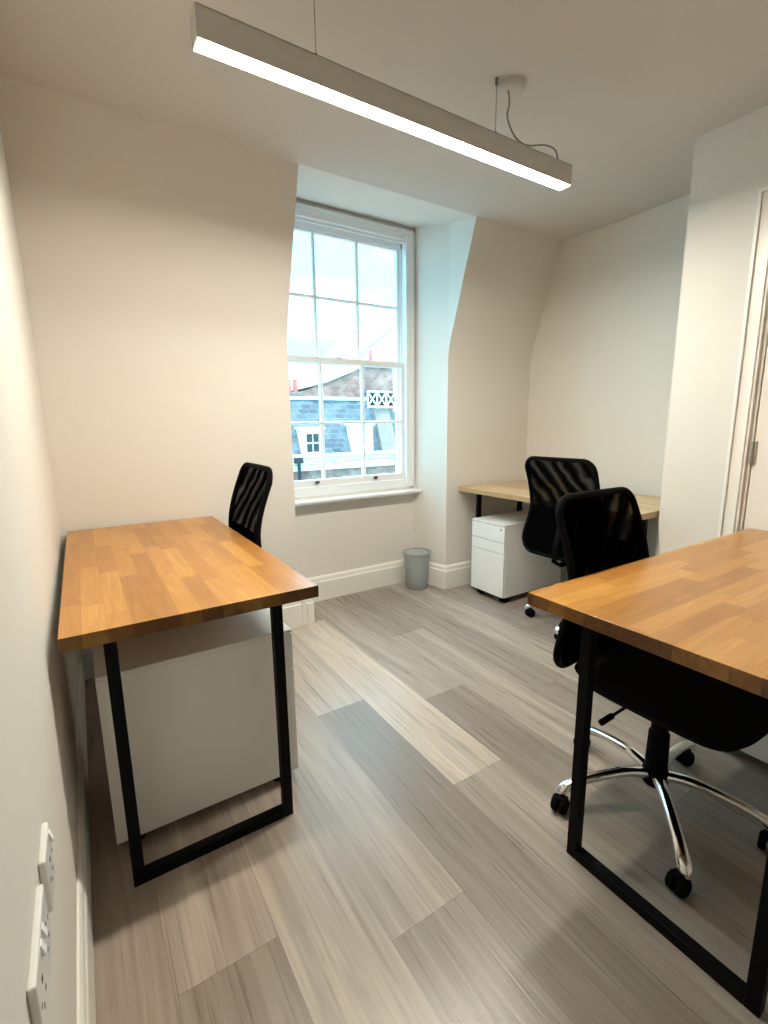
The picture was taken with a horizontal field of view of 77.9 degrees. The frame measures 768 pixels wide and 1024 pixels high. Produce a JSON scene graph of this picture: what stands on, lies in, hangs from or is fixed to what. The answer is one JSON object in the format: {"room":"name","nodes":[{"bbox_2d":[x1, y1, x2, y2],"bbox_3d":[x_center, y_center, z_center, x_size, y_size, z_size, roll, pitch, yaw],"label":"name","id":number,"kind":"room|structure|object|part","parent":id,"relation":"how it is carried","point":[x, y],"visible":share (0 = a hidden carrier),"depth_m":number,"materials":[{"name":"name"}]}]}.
{"room":"office","nodes":[
{"label":"office","id":0,"kind":"room"},
{"bbox_2d":[0,126,76,1023],"bbox_3d":[-0.578,-0.097,0.512,0.185,2.650,4.700,-7,12,-32],"label":"wall","id":1,"kind":"structure","parent":0,"point":[38,683],"depth_m":0.91,"materials":[{"name":"paint"}]},
{"bbox_2d":[26,884,51,1023],"bbox_3d":[-0.427,0.559,0.595,0.014,0.086,0.146,-7,12,-32],"label":"wall socket","id":2,"kind":"object","parent":1,"relation":"attached to","point":[38,977],"visible":1,"depth_m":0.57,"materials":[{"name":"white plastic"}]},
{"bbox_2d":[40,939,46,956],"bbox_3d":[-0.418,0.533,0.582,0.006,0.016,0.011,-7,12,-32],"label":"rocker switch","id":3,"kind":"object","parent":2,"relation":"attached to","point":[43,947],"depth_m":0.58,"materials":[{"name":"white plastic"}]},
{"bbox_2d":[41,922,47,938],"bbox_3d":[-0.431,0.529,0.602,0.006,0.016,0.011,-7,12,-32],"label":"rocker switch","id":4,"kind":"object","parent":2,"relation":"attached to","point":[44,930],"depth_m":0.60,"materials":[{"name":"white plastic"}]},
{"bbox_2d":[38,822,54,912],"bbox_3d":[-0.510,0.538,0.724,0.014,0.086,0.086,-7,12,-32],"label":"wall socket","id":5,"kind":"object","parent":1,"relation":"attached to","point":[46,863],"visible":0.94,"depth_m":0.70,"materials":[{"name":"white plastic"}]},
{"bbox_2d":[48,829,53,841],"bbox_3d":[-0.522,0.506,0.744,0.006,0.016,0.011,-7,12,-32],"label":"rocker switch","id":6,"kind":"object","parent":5,"relation":"attached to","point":[50,836],"depth_m":0.74,"materials":[{"name":"white plastic"}]},
{"bbox_2d":[77,650,95,1023],"bbox_3d":[-0.351,1.047,0.574,0.015,0.172,4.218,-7,12,-32],"label":"baseboard","id":7,"kind":"structure","parent":1,"relation":"attached to","point":[86,1005],"depth_m":1.17,"materials":[{"name":"white"}]},
{"bbox_2d":[0,76,562,651],"bbox_3d":[-0.228,-0.649,3.031,3.550,2.800,0.730,-7,12,-32],"label":"wall","id":8,"kind":"structure","parent":0,"point":[156,257],"depth_m":2.38,"materials":[{"name":"paint"}]},
{"bbox_2d":[81,601,302,679],"bbox_3d":[-0.990,0.673,2.617,1.139,0.172,0.032,-7,12,-32],"label":"baseboard","id":9,"kind":"structure","parent":8,"relation":"attached to","point":[292,612],"depth_m":2.85,"materials":[{"name":"white"}]},
{"bbox_2d":[301,598,314,624],"bbox_3d":[-0.560,0.583,3.069,0.082,0.172,0.346,-7,12,-32],"label":"trim","id":10,"kind":"structure","parent":8,"relation":"attached to","point":[308,604],"depth_m":2.93,"materials":[{"name":"white wood"}]},
{"bbox_2d":[288,202,421,505],"bbox_3d":[-0.299,-1.001,3.248,1.165,1.826,0.310,-7,12,-32],"label":"window","id":11,"kind":"structure","parent":8,"relation":"in","point":[312,220],"depth_m":3.30,"materials":[{"name":"white paint"}]},
{"bbox_3d":[-0.319,-1.420,3.176,1.023,0.840,0.034,-7,12,-32],"label":"sash frame","id":12,"kind":"part","parent":11,"relation":"part of","materials":[{"name":"white paint"}]},
{"bbox_3d":[-0.283,-0.616,3.286,1.023,0.853,0.036,-7,12,-32],"label":"sash frame","id":13,"kind":"part","parent":11,"relation":"part of","materials":[{"name":"white paint"}]},
{"bbox_3d":[-0.282,-0.157,3.410,1.150,0.106,0.310,-7,12,-32],"label":"sill","id":14,"kind":"part","parent":11,"relation":"part of","materials":[{"name":"white paint"}]},
{"bbox_2d":[308,557,470,601],"bbox_3d":[0.274,0.475,3.591,1.898,0.172,0.345,-7,12,-32],"label":"baseboard","id":15,"kind":"structure","parent":8,"relation":"attached to","point":[342,583],"depth_m":3.54,"materials":[{"name":"white wood"}]},
{"bbox_2d":[0,0,767,241],"bbox_3d":[1.074,-1.538,0.763,3.550,0.250,4.170,-7,12,-32],"label":"ceiling","id":16,"kind":"structure","parent":0,"point":[623,91],"depth_m":1.73,"materials":[{"name":"paint"}]},
{"bbox_2d":[190,0,571,190],"bbox_3d":[0.138,-1.416,1.585,1.485,0.269,0.100,-7,12,-32],"label":"pendant light","id":17,"kind":"object","parent":16,"relation":"hanging from","point":[216,35],"visible":1,"depth_m":1.47,"materials":[{"name":"grey metal"}]},
{"bbox_2d":[85,581,767,1023],"bbox_3d":[0.887,1.001,1.537,3.704,0.120,4.900,-7,12,-32],"label":"floor","id":18,"kind":"structure","parent":0,"point":[421,870],"depth_m":1.33,"materials":[{"name":"laminate"}]},
{"bbox_2d":[57,516,318,886],"bbox_3d":[-0.829,0.519,1.882,0.651,0.740,1.345,-7,12,-32],"label":"desk","id":19,"kind":"object","parent":18,"relation":"on","point":[124,582],"visible":0.97,"depth_m":1.42,"materials":[{"name":"brown wood"}]},
{"bbox_3d":[-0.490,0.635,1.339,0.452,0.704,0.029,-7,12,-32],"label":"leg frame","id":20,"kind":"part","parent":19,"relation":"part of","materials":[{"name":"black metal"}]},
{"bbox_2d":[92,608,297,844],"bbox_3d":[-0.640,0.657,1.631,0.560,0.556,0.400,-7,12,-32],"label":"drawer pedestal","id":21,"kind":"object","parent":18,"relation":"on","point":[199,699],"visible":0.67,"depth_m":1.45,"materials":[{"name":"white metal"}]},
{"bbox_3d":[-0.645,0.391,1.580,0.556,0.012,0.400,-7,12,-32],"label":"panel","id":22,"kind":"part","parent":21,"relation":"part of","materials":[{"name":"white metal"}]},
{"bbox_3d":[-0.418,0.431,1.734,0.020,0.122,0.398,-7,12,-32],"label":"drawer","id":23,"kind":"part","parent":21,"relation":"part of","materials":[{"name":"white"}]},
{"bbox_3d":[-0.416,0.555,1.758,0.020,0.122,0.398,-7,12,-32],"label":"drawer","id":24,"kind":"part","parent":21,"relation":"part of","materials":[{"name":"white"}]},
{"bbox_3d":[-0.414,0.741,1.792,0.020,0.248,0.398,-7,12,-32],"label":"drawer","id":25,"kind":"part","parent":21,"relation":"part of","materials":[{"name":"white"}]},
{"bbox_2d":[228,462,272,547],"bbox_3d":[-0.833,0.328,2.089,0.666,1.040,0.642,-7,12,-32],"label":"office chair","id":26,"kind":"object","parent":18,"relation":"on","point":[253,484],"visible":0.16,"depth_m":2.15,"materials":[{"name":"black fabric"}]},
{"bbox_2d":[402,548,430,585],"bbox_3d":[0.245,0.429,3.558,0.214,0.277,0.214,-7,12,-32],"label":"waste bin","id":27,"kind":"object","parent":18,"relation":"on","point":[416,573],"visible":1,"depth_m":3.51,"materials":[{"name":"grey plastic"}]},
{"bbox_2d":[471,510,560,601],"bbox_3d":[0.960,0.304,3.431,0.604,0.550,0.308,-7,12,-32],"label":"drawer pedestal","id":28,"kind":"object","parent":18,"relation":"on","point":[502,567],"visible":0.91,"depth_m":3.26,"materials":[{"name":"white metal"}]},
{"bbox_3d":[0.718,0.410,3.293,0.020,0.299,0.306,-7,12,-32],"label":"drawer","id":29,"kind":"part","parent":28,"relation":"part of","materials":[{"name":"white metal"}]},
{"bbox_3d":[0.716,0.224,3.258,0.020,0.072,0.306,-7,12,-32],"label":"drawer","id":30,"kind":"part","parent":28,"relation":"part of","materials":[{"name":"white metal"}]},
{"bbox_3d":[0.714,0.133,3.241,0.020,0.106,0.306,-7,12,-32],"label":"drawer","id":31,"kind":"part","parent":28,"relation":"part of","materials":[{"name":"white metal"}]},
{"bbox_3d":[0.958,0.040,3.382,0.600,0.012,0.308,-7,12,-32],"label":"panel","id":32,"kind":"part","parent":28,"relation":"part of","materials":[{"name":"white metal"}]},
{"bbox_2d":[459,480,660,536],"bbox_3d":[1.180,0.251,3.138,0.650,0.757,1.330,-7,12,-32],"label":"desk","id":33,"kind":"object","parent":18,"relation":"on","point":[649,506],"visible":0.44,"depth_m":3.17,"materials":[{"name":"brown wood"}]},
{"bbox_3d":[0.875,0.181,3.620,0.460,0.725,0.029,-7,12,-32],"label":"leg frame","id":34,"kind":"part","parent":33,"relation":"part of","materials":[{"name":"black metal"}]},
{"bbox_3d":[1.523,0.360,2.620,0.460,0.725,0.029,-7,12,-32],"label":"leg frame","id":35,"kind":"part","parent":33,"relation":"part of","materials":[{"name":"black metal"}]},
{"bbox_2d":[522,456,599,638],"bbox_3d":[1.186,0.182,2.775,0.648,1.027,0.611,-8,13,-35],"label":"office chair","id":36,"kind":"object","parent":18,"relation":"on","point":[549,479],"visible":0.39,"depth_m":2.66,"materials":[{"name":"black fabric"}]},
{"bbox_3d":[0.958,-0.013,2.603,0.110,0.574,0.526,-8,13,-35],"label":"backrest frame","id":37,"kind":"part","parent":36,"relation":"part of","materials":[{"name":"black plastic"}]},
{"bbox_2d":[527,528,767,1018],"bbox_3d":[1.206,0.565,1.505,1.436,0.740,0.700,-7,12,-32],"label":"desk","id":38,"kind":"object","parent":18,"relation":"on","point":[702,607],"visible":0.91,"depth_m":1.23,"materials":[{"name":"brown wood"}]},
{"bbox_3d":[0.656,0.664,1.114,0.029,0.703,0.464,-7,12,-32],"label":"leg frame","id":39,"kind":"part","parent":38,"relation":"part of","materials":[{"name":"black metal"}]},
{"bbox_2d":[550,487,767,898],"bbox_3d":[0.862,0.455,1.452,0.624,0.984,0.615,-7,12,-32],"label":"office chair","id":40,"kind":"object","parent":18,"relation":"on","point":[600,529],"visible":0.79,"depth_m":1.45,"materials":[{"name":"black fabric"}]},
{"bbox_3d":[0.743,0.214,1.633,0.526,0.574,0.110,-7,12,-32],"label":"backrest frame","id":41,"kind":"part","parent":40,"relation":"part of","materials":[{"name":"black plastic"}]},
{"bbox_3d":[0.745,0.215,1.630,0.495,0.551,0.087,-7,12,-32],"label":"panel","id":42,"kind":"part","parent":40,"relation":"part of","materials":[{"name":"black fabric"}]},
{"bbox_3d":[0.731,0.600,1.434,0.217,0.037,0.018,-5,12,-24],"label":"lever","id":43,"kind":"part","parent":40,"relation":"part of","materials":[{"name":"black plastic"}]},
{"bbox_3d":[0.898,0.510,1.446,0.486,0.095,0.486,-7,12,-32],"label":"seat","id":44,"kind":"part","parent":40,"relation":"part of","materials":[{"name":"black fabric"}]},
{"bbox_2d":[741,734,767,763],"bbox_3d":[1.475,0.614,1.725,0.400,0.556,0.579,-7,12,-32],"label":"drawer pedestal","id":45,"kind":"object","parent":18,"relation":"on","point":[759,750],"visible":0.02,"depth_m":1.65,"materials":[{"name":"white metal"}]},
{"bbox_2d":[524,194,689,556],"bbox_3d":[1.586,-0.535,2.847,0.610,2.600,3.020,-7,12,-32],"label":"wall","id":46,"kind":"structure","parent":0,"point":[602,360],"depth_m":3.11,"materials":[{"name":"paint"}]},
{"bbox_2d":[560,566,567,582],"bbox_3d":[1.799,0.576,2.955,0.020,0.172,2.379,-7,12,-32],"label":"baseboard","id":47,"kind":"structure","parent":46,"relation":"attached to","point":[563,577],"depth_m":3.61,"materials":[{"name":"white"}]},
{"bbox_2d":[655,105,767,554],"bbox_3d":[2.225,-0.233,1.194,0.120,2.600,2.860,-7,12,-32],"label":"wall","id":48,"kind":"structure","parent":0,"point":[730,161],"depth_m":2.15,"materials":[{"name":"paint"}]},
{"bbox_2d":[717,186,767,536],"bbox_3d":[1.835,-0.201,1.770,0.177,2.134,0.933,-7,12,-32],"label":"door","id":49,"kind":"structure","parent":48,"relation":"in","point":[754,512],"depth_m":2.05,"materials":[{"name":"white"}]},
{"label":"outside","id":50,"kind":"structure","parent":0,"visible":0},
{"bbox_3d":[-6.394,3.081,34.606,55.000,0.200,56.600,-7,12,-32],"label":"ground","id":51,"kind":"structure","parent":50,"visible":0},
{"bbox_2d":[291,366,392,411],"bbox_3d":[-3.248,-1.308,24.772,5.900,11.970,5.200,-7,12,-32],"label":"brick house","id":52,"kind":"structure","parent":51,"relation":"on","point":[343,382],"depth_m":22.18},
{"bbox_2d":[369,350,372,360],"bbox_3d":[-0.680,-7.746,24.077,0.620,0.880,0.720,-7,12,-32],"label":"chimney stack","id":53,"kind":"object","parent":52,"relation":"on","point":[370,351],"visible":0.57,"depth_m":23.97,"materials":[{"name":"stone"}]},
{"bbox_2d":[290,396,395,480],"bbox_3d":[-2.028,0.649,19.045,13.500,10.200,4.000,-7,12,-32],"label":"house","id":54,"kind":"structure","parent":51,"relation":"on","point":[342,441],"depth_m":17.34,"materials":[{"name":"brick"}]},
{"bbox_2d":[289,379,304,395],"bbox_3d":[-3.731,-4.772,18.657,1.020,0.839,0.720,-7,12,-32],"label":"chimney stack","id":55,"kind":"object","parent":54,"relation":"on","point":[295,392],"visible":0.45,"depth_m":18.60,"materials":[{"name":"brick"}]},
{"bbox_2d":[292,380,297,391],"bbox_3d":[-3.513,-4.967,18.763,0.200,0.500,0.195,-7,12,-32],"label":"chimney pot","id":56,"kind":"object","parent":55,"relation":"on","point":[295,389],"depth_m":18.69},
{"bbox_3d":[-1.212,-1.887,17.215,13.500,0.520,0.560,-7,12,-32],"label":"cornice","id":57,"kind":"part","parent":54,"relation":"part of","materials":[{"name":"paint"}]},
{"bbox_2d":[364,390,394,405],"bbox_3d":[-0.173,-4.490,19.026,1.421,0.766,0.864,-7,12,-32],"label":"balustrade","id":58,"kind":"object","parent":54,"relation":"on","point":[371,394],"visible":0.44,"depth_m":18.89,"materials":[{"name":"white stone"}]},
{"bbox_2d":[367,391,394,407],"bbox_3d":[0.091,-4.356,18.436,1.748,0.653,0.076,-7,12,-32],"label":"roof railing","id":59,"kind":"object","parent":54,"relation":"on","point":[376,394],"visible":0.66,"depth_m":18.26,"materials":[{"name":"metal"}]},
{"bbox_2d":[299,313,394,411],"bbox_3d":[-0.209,-5.347,33.788,9.600,16.520,6.100,-7,12,-32],"label":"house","id":60,"kind":"structure","parent":51,"relation":"on","point":[378,335],"depth_m":29.95,"materials":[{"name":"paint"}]}
]}

